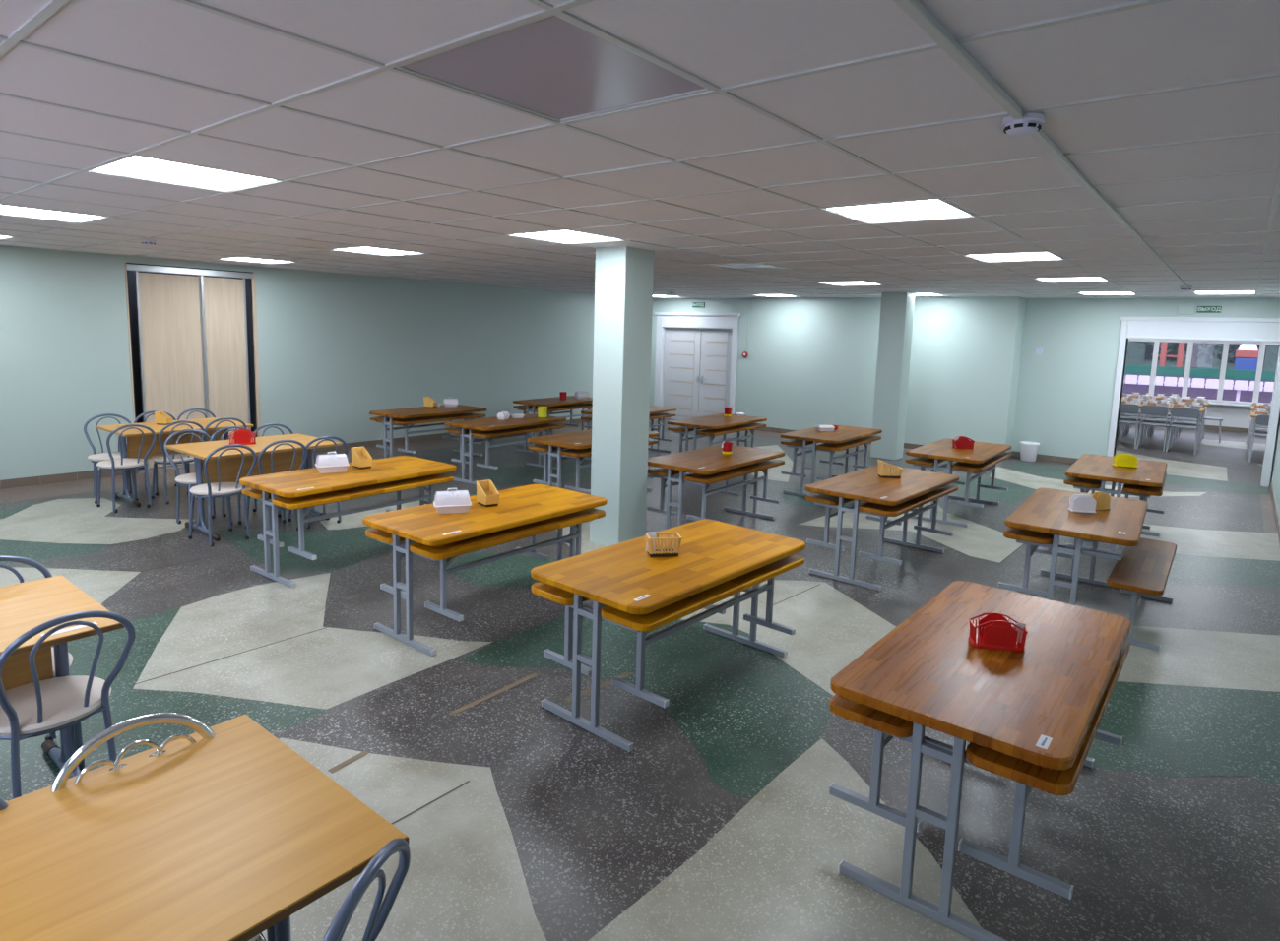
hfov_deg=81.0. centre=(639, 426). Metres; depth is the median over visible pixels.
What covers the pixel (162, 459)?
bistro chair
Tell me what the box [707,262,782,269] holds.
ceiling lamp
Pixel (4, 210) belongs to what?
ceiling lamp
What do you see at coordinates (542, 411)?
pot
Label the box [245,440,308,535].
bistro chair
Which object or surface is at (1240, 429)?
baseboard
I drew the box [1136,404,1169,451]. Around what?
chair
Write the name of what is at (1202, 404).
chair
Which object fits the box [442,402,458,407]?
tray
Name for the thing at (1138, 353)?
building
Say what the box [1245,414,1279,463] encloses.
chair
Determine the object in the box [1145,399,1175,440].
chair
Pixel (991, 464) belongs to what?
bench
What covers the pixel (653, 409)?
table
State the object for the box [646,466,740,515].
bench
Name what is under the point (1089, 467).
table
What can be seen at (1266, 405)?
chair
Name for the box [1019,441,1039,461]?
waste bin
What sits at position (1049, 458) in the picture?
baseboard
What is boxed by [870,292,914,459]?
pillar
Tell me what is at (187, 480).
bistro chair
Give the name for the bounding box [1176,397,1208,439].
chair
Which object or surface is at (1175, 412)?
chair
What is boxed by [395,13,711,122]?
ceiling panel
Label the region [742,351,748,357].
button
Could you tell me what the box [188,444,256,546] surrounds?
bistro chair
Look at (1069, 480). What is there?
bench
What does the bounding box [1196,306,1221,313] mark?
exit sign
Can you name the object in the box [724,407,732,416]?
pot
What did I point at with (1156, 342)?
window
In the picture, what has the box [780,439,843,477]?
bench
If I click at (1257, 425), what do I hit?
chair
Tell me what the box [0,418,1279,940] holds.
floor
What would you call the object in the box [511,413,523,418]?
bread box
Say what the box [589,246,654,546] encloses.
pillar
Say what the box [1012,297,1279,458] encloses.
wall
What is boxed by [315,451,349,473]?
bread box
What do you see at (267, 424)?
bistro chair
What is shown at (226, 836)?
table
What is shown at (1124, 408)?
chair
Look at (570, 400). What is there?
table
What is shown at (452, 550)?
bench
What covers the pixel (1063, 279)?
ceiling lamp
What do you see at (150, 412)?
bistro chair
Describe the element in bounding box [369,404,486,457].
table
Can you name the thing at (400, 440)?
baseboard
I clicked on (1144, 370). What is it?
fence
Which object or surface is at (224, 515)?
bistro chair
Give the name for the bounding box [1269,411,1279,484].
wall
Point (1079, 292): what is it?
ceiling lamp
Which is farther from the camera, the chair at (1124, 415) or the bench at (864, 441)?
the chair at (1124, 415)
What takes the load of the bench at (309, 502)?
attached to the table at (307, 481)
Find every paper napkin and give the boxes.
[645,531,656,551]
[1013,623,1025,642]
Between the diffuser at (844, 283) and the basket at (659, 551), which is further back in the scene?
the diffuser at (844, 283)
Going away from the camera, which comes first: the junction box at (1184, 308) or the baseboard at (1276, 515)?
the baseboard at (1276, 515)
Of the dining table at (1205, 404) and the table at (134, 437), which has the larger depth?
the dining table at (1205, 404)
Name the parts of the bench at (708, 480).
leg, seat, leg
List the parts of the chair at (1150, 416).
seat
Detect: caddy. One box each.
[154,410,172,425]
[350,447,372,469]
[423,396,436,408]
[476,479,500,507]
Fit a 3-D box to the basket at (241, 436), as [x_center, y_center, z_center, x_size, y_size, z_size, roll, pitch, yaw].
[-3.315,0.084,6.247,0.206,0.122,0.101,-3,9,-31]
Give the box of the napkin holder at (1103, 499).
[1091,492,1110,510]
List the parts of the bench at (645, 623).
leg, seat, leg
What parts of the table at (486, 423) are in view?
leg, leg, leg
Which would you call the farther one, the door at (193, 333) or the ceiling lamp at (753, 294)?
the ceiling lamp at (753, 294)
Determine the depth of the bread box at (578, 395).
11.50 m
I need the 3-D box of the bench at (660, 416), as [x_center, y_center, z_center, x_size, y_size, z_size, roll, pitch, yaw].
[0.025,0.051,10.118,0.302,0.380,1.310,7,9,35]
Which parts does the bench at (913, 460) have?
seat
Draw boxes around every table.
[0,575,124,778]
[0,714,408,940]
[95,417,253,507]
[165,433,342,541]
[239,455,456,587]
[362,484,607,656]
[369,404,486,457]
[444,413,566,484]
[512,395,592,446]
[527,429,659,491]
[530,519,805,752]
[580,405,676,459]
[646,445,785,533]
[667,413,767,476]
[780,424,882,496]
[804,464,959,590]
[830,580,1131,940]
[905,438,1011,527]
[1004,487,1148,605]
[1064,453,1166,555]
[1117,403,1205,453]
[1122,400,1209,443]
[1246,406,1268,446]
[1246,412,1270,460]
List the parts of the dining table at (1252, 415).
leg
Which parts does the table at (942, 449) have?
leg, leg, leg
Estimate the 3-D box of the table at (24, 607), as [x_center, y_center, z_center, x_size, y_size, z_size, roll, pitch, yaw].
[-2.400,1.013,2.391,0.712,0.681,1.122,8,9,38]
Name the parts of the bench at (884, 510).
leg, seat, leg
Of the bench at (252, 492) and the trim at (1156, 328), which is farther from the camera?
the trim at (1156, 328)
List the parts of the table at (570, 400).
leg, leg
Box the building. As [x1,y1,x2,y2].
[1125,341,1279,371]
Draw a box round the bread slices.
[1255,411,1268,414]
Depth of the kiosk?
23.84 m
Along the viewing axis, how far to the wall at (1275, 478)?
8.62 m
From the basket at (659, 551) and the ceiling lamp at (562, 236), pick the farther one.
the ceiling lamp at (562, 236)
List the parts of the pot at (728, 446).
pot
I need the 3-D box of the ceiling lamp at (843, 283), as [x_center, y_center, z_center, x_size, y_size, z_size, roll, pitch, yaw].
[2.501,-1.736,8.898,0.561,0.065,0.581,8,9,38]
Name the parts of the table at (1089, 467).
leg, leg, leg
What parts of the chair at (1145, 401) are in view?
seat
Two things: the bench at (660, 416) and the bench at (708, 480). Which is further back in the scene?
the bench at (660, 416)
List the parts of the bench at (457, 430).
leg, seat, leg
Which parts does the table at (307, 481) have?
leg, leg, leg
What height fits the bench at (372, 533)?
0.380 m
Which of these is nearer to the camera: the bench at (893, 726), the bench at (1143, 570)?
the bench at (893, 726)
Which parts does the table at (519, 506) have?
leg, leg, leg, leg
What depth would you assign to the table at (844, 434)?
8.10 m
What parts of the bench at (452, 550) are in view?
leg, seat, leg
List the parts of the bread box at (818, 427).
box lid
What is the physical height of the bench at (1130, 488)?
0.380 m
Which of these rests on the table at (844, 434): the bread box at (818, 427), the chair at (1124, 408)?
the bread box at (818, 427)
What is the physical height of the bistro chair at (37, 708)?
0.779 m
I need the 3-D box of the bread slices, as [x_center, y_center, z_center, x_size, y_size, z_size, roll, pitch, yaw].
[9.463,-0.206,11.409,0.111,0.045,0.112,-1,8,-18]
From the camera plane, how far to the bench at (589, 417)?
9.86 m
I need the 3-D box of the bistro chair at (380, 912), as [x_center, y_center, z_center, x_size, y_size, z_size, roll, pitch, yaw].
[-0.700,1.144,1.379,0.461,0.779,0.389,3,7,8]
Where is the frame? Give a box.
[1157,341,1186,367]
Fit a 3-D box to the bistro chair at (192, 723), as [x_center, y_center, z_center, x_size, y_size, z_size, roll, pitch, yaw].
[-1.042,1.096,1.666,0.462,0.780,0.382,8,10,42]
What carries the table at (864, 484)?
on the floor
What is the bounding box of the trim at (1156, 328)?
[1106,317,1279,487]
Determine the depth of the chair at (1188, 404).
12.72 m
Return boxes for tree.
[1136,341,1258,368]
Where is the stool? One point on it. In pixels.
(1220, 419)
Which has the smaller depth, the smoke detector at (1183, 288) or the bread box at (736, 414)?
the smoke detector at (1183, 288)
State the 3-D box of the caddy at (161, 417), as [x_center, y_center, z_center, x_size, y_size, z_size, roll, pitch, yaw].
[-4.613,-0.085,7.253,0.118,0.124,0.084,2,7,4]
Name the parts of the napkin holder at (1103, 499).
plate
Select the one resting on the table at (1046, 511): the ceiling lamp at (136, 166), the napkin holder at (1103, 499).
the napkin holder at (1103, 499)
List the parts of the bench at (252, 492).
seat, leg, leg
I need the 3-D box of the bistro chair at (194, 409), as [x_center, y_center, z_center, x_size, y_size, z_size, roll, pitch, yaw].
[-4.482,0.212,7.739,0.461,0.779,0.389,8,9,38]
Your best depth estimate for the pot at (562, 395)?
11.24 m
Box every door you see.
[124,262,260,472]
[653,312,740,419]
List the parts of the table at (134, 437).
modesty panel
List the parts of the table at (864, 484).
leg, leg, leg, leg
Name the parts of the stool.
seat, leg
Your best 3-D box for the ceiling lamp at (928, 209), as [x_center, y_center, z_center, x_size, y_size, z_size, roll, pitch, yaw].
[1.298,-1.105,3.743,0.561,0.065,0.581,8,9,38]
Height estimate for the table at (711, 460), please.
0.641 m
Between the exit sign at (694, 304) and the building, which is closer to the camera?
the exit sign at (694, 304)
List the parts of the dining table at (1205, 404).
leg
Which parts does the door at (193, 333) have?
rail, sliding panel, rail, sliding panel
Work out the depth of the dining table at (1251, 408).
13.03 m
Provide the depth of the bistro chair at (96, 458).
7.06 m
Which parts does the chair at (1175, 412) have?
leg, leg, backrest, seat, leg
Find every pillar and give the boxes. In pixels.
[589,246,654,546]
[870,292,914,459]
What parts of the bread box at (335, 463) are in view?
box lid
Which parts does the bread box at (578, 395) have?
box lid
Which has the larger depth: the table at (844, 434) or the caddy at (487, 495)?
the table at (844, 434)
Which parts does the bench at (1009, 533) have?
leg, seat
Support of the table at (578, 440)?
on the floor
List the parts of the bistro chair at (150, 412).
leg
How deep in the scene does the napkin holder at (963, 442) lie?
7.43 m
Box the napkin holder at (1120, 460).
[1112,453,1138,467]
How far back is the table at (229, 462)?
6.16 m
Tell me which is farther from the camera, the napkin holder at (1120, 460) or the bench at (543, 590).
the napkin holder at (1120, 460)
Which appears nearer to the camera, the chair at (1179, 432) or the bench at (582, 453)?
the bench at (582, 453)
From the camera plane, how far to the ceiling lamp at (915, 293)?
10.78 m
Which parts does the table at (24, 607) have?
modesty panel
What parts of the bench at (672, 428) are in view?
leg, seat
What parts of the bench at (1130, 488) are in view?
seat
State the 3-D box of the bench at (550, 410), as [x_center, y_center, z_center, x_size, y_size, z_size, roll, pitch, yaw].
[-1.040,-0.117,11.176,0.302,0.380,1.310,7,9,35]
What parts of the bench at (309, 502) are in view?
leg, seat, leg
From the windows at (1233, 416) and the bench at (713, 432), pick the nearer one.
the bench at (713, 432)
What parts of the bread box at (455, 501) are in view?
box lid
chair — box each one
[0,555,76,751]
[0,610,135,799]
[0,797,7,810]
[50,712,265,940]
[83,413,134,504]
[96,424,156,512]
[133,410,191,496]
[150,420,205,505]
[163,429,232,531]
[177,407,215,463]
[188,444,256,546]
[204,417,247,494]
[209,426,256,524]
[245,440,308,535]
[253,423,293,517]
[287,436,348,528]
[321,837,410,940]
[1117,398,1147,445]
[1119,397,1150,438]
[1119,403,1140,448]
[1126,394,1154,436]
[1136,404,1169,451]
[1142,400,1173,445]
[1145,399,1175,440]
[1152,395,1180,434]
[1165,406,1199,454]
[1169,402,1203,449]
[1173,401,1204,445]
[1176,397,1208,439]
[1245,402,1268,444]
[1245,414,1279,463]
[1246,407,1270,451]
[1250,408,1270,433]
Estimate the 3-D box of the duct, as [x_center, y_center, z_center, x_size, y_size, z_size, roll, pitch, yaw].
[1.932,-1.812,13.339,0.012,0.950,0.012,8,9,38]
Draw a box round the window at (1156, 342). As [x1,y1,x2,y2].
[1126,338,1279,406]
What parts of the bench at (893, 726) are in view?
seat, leg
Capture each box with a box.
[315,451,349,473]
[433,488,471,513]
[442,396,458,407]
[496,410,510,419]
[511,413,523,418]
[574,391,588,398]
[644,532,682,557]
[733,412,744,416]
[815,425,834,431]
[877,459,902,478]
[1177,303,1195,314]
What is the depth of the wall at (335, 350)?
9.63 m
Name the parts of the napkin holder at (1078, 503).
plate, plate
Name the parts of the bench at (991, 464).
leg, seat, leg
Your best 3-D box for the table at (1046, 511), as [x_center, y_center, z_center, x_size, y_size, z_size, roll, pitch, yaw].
[2.853,0.860,4.904,0.680,0.641,1.360,7,9,35]
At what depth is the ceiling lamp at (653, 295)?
13.78 m
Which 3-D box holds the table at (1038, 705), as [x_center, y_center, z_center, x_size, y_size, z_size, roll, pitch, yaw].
[1.260,1.097,2.704,0.680,0.641,1.360,8,9,38]
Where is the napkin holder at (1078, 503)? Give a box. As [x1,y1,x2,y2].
[1067,494,1096,513]
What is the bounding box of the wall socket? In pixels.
[1034,348,1042,354]
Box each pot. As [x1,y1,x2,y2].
[537,406,547,417]
[559,391,567,400]
[721,442,732,454]
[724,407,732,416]
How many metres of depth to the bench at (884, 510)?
5.26 m
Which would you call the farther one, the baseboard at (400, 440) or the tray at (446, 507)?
the baseboard at (400, 440)
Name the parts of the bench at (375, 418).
seat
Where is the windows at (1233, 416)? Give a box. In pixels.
[1124,402,1268,429]
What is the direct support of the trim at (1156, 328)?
attached to the wall at (1065, 392)
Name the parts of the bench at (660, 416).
seat, leg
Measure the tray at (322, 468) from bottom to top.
0.052 m
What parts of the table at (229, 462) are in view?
modesty panel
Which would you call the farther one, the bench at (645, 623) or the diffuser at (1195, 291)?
the diffuser at (1195, 291)
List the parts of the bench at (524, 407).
seat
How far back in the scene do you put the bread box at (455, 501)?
4.30 m
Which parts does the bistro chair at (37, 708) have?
seat, leg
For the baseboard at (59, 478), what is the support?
attached to the wall at (335, 350)
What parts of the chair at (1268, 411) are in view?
seat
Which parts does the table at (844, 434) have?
leg, leg, leg, leg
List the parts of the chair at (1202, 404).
seat, leg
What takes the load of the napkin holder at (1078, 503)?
on the table at (1046, 511)
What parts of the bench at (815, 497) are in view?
leg, seat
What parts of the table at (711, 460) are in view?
leg, leg, leg, leg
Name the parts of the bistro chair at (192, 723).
seat, leg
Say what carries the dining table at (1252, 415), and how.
on the floor
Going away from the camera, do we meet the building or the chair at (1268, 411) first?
the chair at (1268, 411)
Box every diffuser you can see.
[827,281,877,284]
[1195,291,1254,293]
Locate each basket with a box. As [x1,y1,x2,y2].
[228,429,255,445]
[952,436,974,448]
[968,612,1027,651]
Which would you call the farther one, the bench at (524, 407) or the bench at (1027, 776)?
the bench at (524, 407)
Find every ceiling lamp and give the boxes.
[0,204,104,222]
[90,155,278,191]
[221,256,291,263]
[334,247,422,255]
[512,230,620,244]
[652,295,679,297]
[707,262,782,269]
[753,294,792,296]
[823,281,877,285]
[825,199,972,223]
[914,293,940,295]
[965,252,1063,261]
[1037,277,1107,282]
[1079,292,1134,294]
[1193,291,1256,294]
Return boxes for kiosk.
[1233,344,1259,370]
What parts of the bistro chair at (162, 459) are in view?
leg, seat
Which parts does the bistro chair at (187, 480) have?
seat, leg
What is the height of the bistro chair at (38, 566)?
0.779 m
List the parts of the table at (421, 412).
leg, leg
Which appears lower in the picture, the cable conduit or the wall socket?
the wall socket
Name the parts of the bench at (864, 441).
leg, seat, leg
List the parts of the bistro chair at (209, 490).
leg, seat, leg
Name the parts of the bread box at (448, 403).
box lid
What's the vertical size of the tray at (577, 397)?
0.046 m
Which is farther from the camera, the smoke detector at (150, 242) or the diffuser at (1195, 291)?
the diffuser at (1195, 291)
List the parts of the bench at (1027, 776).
leg, seat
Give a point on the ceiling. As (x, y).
(1169, 109)
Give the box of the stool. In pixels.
[1203,416,1223,443]
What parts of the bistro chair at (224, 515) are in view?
leg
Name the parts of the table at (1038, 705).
leg, leg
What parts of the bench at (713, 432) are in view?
leg, seat, leg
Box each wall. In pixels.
[0,245,594,480]
[649,296,1025,452]
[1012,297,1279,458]
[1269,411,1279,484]
[1271,420,1279,519]
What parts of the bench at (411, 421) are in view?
leg, seat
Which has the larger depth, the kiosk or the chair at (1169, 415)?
the kiosk
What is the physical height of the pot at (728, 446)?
0.098 m
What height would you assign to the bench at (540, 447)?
0.380 m
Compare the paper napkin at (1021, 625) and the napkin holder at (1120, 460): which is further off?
the napkin holder at (1120, 460)
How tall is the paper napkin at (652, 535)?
0.095 m
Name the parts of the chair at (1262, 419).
leg, leg, seat, backrest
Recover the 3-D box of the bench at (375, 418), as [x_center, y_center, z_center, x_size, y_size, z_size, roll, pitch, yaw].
[-2.840,0.030,9.629,0.302,0.380,1.310,7,9,35]
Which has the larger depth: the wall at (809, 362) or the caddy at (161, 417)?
the wall at (809, 362)
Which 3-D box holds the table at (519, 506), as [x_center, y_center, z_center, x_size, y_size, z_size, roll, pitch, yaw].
[-0.885,0.800,4.521,0.680,0.641,1.360,8,9,38]
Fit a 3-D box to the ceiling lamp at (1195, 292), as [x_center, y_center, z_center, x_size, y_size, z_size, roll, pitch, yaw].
[6.715,-1.575,8.603,0.561,0.065,0.581,8,9,38]
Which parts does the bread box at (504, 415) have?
box lid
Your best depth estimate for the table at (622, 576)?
3.38 m
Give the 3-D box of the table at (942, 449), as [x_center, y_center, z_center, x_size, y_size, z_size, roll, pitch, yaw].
[3.194,0.533,7.513,0.680,0.641,1.360,7,9,37]
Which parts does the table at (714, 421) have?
leg, leg, leg, leg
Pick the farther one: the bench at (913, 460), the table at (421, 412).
the table at (421, 412)
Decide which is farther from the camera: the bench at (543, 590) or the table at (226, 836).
the bench at (543, 590)
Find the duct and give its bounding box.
[747,298,750,348]
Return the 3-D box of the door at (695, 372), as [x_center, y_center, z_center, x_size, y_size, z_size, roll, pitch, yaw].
[1.089,-1.113,14.221,1.900,2.070,0.295,8,9,38]
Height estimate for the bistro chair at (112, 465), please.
0.779 m
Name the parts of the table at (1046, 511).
leg, leg, leg, leg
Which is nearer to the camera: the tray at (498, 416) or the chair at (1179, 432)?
the tray at (498, 416)
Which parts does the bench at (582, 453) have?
leg, seat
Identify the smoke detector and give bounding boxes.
[140,239,156,246]
[1001,112,1044,137]
[1179,285,1192,290]
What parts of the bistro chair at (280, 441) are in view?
leg, leg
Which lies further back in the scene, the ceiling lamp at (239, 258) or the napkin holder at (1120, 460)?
the ceiling lamp at (239, 258)
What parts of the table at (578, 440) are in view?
leg, leg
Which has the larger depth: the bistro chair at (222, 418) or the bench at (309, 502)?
the bistro chair at (222, 418)
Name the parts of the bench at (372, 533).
seat, leg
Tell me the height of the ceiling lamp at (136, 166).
0.065 m
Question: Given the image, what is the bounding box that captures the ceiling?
[0,0,1279,298]
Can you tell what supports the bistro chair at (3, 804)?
on the floor
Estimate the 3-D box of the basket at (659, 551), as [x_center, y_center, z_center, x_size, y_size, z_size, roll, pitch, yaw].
[0.112,0.573,3.628,0.165,0.095,0.092,0,8,-11]
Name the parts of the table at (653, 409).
leg, leg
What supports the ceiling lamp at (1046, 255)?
attached to the ceiling
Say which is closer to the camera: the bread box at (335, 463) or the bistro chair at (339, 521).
the bread box at (335, 463)
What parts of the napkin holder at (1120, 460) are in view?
plate, plate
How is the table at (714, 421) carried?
on the floor
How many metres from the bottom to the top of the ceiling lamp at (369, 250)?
0.065 m
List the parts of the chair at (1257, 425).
seat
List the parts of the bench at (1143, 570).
leg, seat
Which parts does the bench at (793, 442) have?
leg, seat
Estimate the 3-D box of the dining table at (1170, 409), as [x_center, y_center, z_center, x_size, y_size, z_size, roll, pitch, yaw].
[8.765,-0.004,12.719,1.240,0.701,0.760,8,9,38]
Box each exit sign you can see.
[692,302,704,307]
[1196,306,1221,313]
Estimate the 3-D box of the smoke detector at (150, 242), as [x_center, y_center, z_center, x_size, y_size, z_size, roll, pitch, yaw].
[-4.031,-1.511,6.148,0.108,0.047,0.108,8,9,38]
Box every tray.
[315,463,349,473]
[433,501,471,513]
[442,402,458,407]
[496,415,510,419]
[575,395,588,398]
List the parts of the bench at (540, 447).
leg, seat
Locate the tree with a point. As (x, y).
(1212, 350)
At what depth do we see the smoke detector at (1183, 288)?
7.76 m
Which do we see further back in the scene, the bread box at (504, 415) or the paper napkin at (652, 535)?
the bread box at (504, 415)
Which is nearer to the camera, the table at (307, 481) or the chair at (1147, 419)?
the table at (307, 481)
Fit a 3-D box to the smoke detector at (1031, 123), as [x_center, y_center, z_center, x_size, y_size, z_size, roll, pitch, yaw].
[1.068,-0.838,2.093,0.108,0.047,0.108,8,9,38]
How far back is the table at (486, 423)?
8.29 m
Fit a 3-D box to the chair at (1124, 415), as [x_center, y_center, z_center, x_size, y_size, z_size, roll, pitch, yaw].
[9.194,-0.165,13.883,0.393,0.751,0.546,8,10,42]
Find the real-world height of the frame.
3.300 m
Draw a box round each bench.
[242,487,400,547]
[272,473,453,560]
[365,527,549,601]
[369,413,459,448]
[391,412,485,453]
[409,508,605,622]
[446,427,535,463]
[470,423,565,469]
[512,403,578,433]
[528,444,572,486]
[531,581,725,676]
[534,402,592,435]
[560,439,657,493]
[580,415,592,420]
[600,554,804,708]
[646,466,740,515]
[648,412,675,442]
[667,425,725,452]
[684,458,784,521]
[697,423,766,447]
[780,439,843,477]
[805,493,901,551]
[816,435,881,480]
[829,694,922,832]
[858,484,958,565]
[905,456,964,485]
[949,451,1011,508]
[958,640,1130,899]
[997,526,1074,597]
[1063,476,1101,494]
[1106,537,1176,651]
[1122,471,1166,537]
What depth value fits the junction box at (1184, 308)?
9.74 m
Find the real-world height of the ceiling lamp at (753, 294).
0.065 m
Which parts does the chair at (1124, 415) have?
seat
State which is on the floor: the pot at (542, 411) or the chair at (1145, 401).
the chair at (1145, 401)
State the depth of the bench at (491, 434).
8.32 m
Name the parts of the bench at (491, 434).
leg, seat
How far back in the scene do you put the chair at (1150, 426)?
14.46 m
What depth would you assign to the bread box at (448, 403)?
9.84 m
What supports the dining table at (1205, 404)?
on the floor
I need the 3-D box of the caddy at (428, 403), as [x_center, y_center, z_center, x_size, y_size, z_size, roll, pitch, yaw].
[-2.722,-0.318,9.706,0.134,0.140,0.095,3,7,9]
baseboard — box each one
[0,468,138,489]
[312,418,590,453]
[751,426,1004,460]
[1012,450,1078,463]
[1134,420,1261,433]
[1270,480,1279,545]
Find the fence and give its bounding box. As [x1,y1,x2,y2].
[1122,365,1276,403]
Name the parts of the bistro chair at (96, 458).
leg, seat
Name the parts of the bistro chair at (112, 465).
leg, seat, leg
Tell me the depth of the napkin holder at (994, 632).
2.63 m
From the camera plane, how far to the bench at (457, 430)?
8.46 m
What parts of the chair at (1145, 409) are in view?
leg, leg, backrest, seat, leg, leg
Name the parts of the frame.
post, post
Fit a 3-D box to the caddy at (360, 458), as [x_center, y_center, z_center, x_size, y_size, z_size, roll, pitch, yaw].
[-2.074,0.232,5.580,0.139,0.146,0.099,8,10,40]
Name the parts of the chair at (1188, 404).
leg, seat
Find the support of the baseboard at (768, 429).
attached to the wall at (809, 362)
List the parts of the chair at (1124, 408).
seat, backrest, leg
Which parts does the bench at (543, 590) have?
seat, leg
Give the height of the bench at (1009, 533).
0.380 m
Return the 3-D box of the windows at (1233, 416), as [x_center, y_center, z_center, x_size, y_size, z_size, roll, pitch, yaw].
[12.583,-1.058,15.326,9.600,2.344,0.300,8,9,38]
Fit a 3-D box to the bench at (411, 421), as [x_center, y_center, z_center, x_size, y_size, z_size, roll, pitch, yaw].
[-2.495,0.071,9.392,0.302,0.380,1.310,7,9,35]
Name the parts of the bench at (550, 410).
seat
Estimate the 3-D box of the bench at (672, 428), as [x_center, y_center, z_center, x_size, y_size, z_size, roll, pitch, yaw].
[0.808,0.155,9.490,0.302,0.380,1.310,7,9,36]
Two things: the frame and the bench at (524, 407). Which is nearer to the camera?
the bench at (524, 407)
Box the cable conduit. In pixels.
[893,0,1187,287]
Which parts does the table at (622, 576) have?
leg, leg, leg, leg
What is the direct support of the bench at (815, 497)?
attached to the table at (864, 484)
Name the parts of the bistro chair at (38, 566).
seat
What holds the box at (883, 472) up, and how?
on the table at (864, 484)
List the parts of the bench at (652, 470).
leg, seat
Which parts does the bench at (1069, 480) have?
seat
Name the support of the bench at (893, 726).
attached to the table at (1038, 705)
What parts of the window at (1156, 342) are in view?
sill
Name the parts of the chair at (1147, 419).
leg, seat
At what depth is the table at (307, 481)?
5.11 m

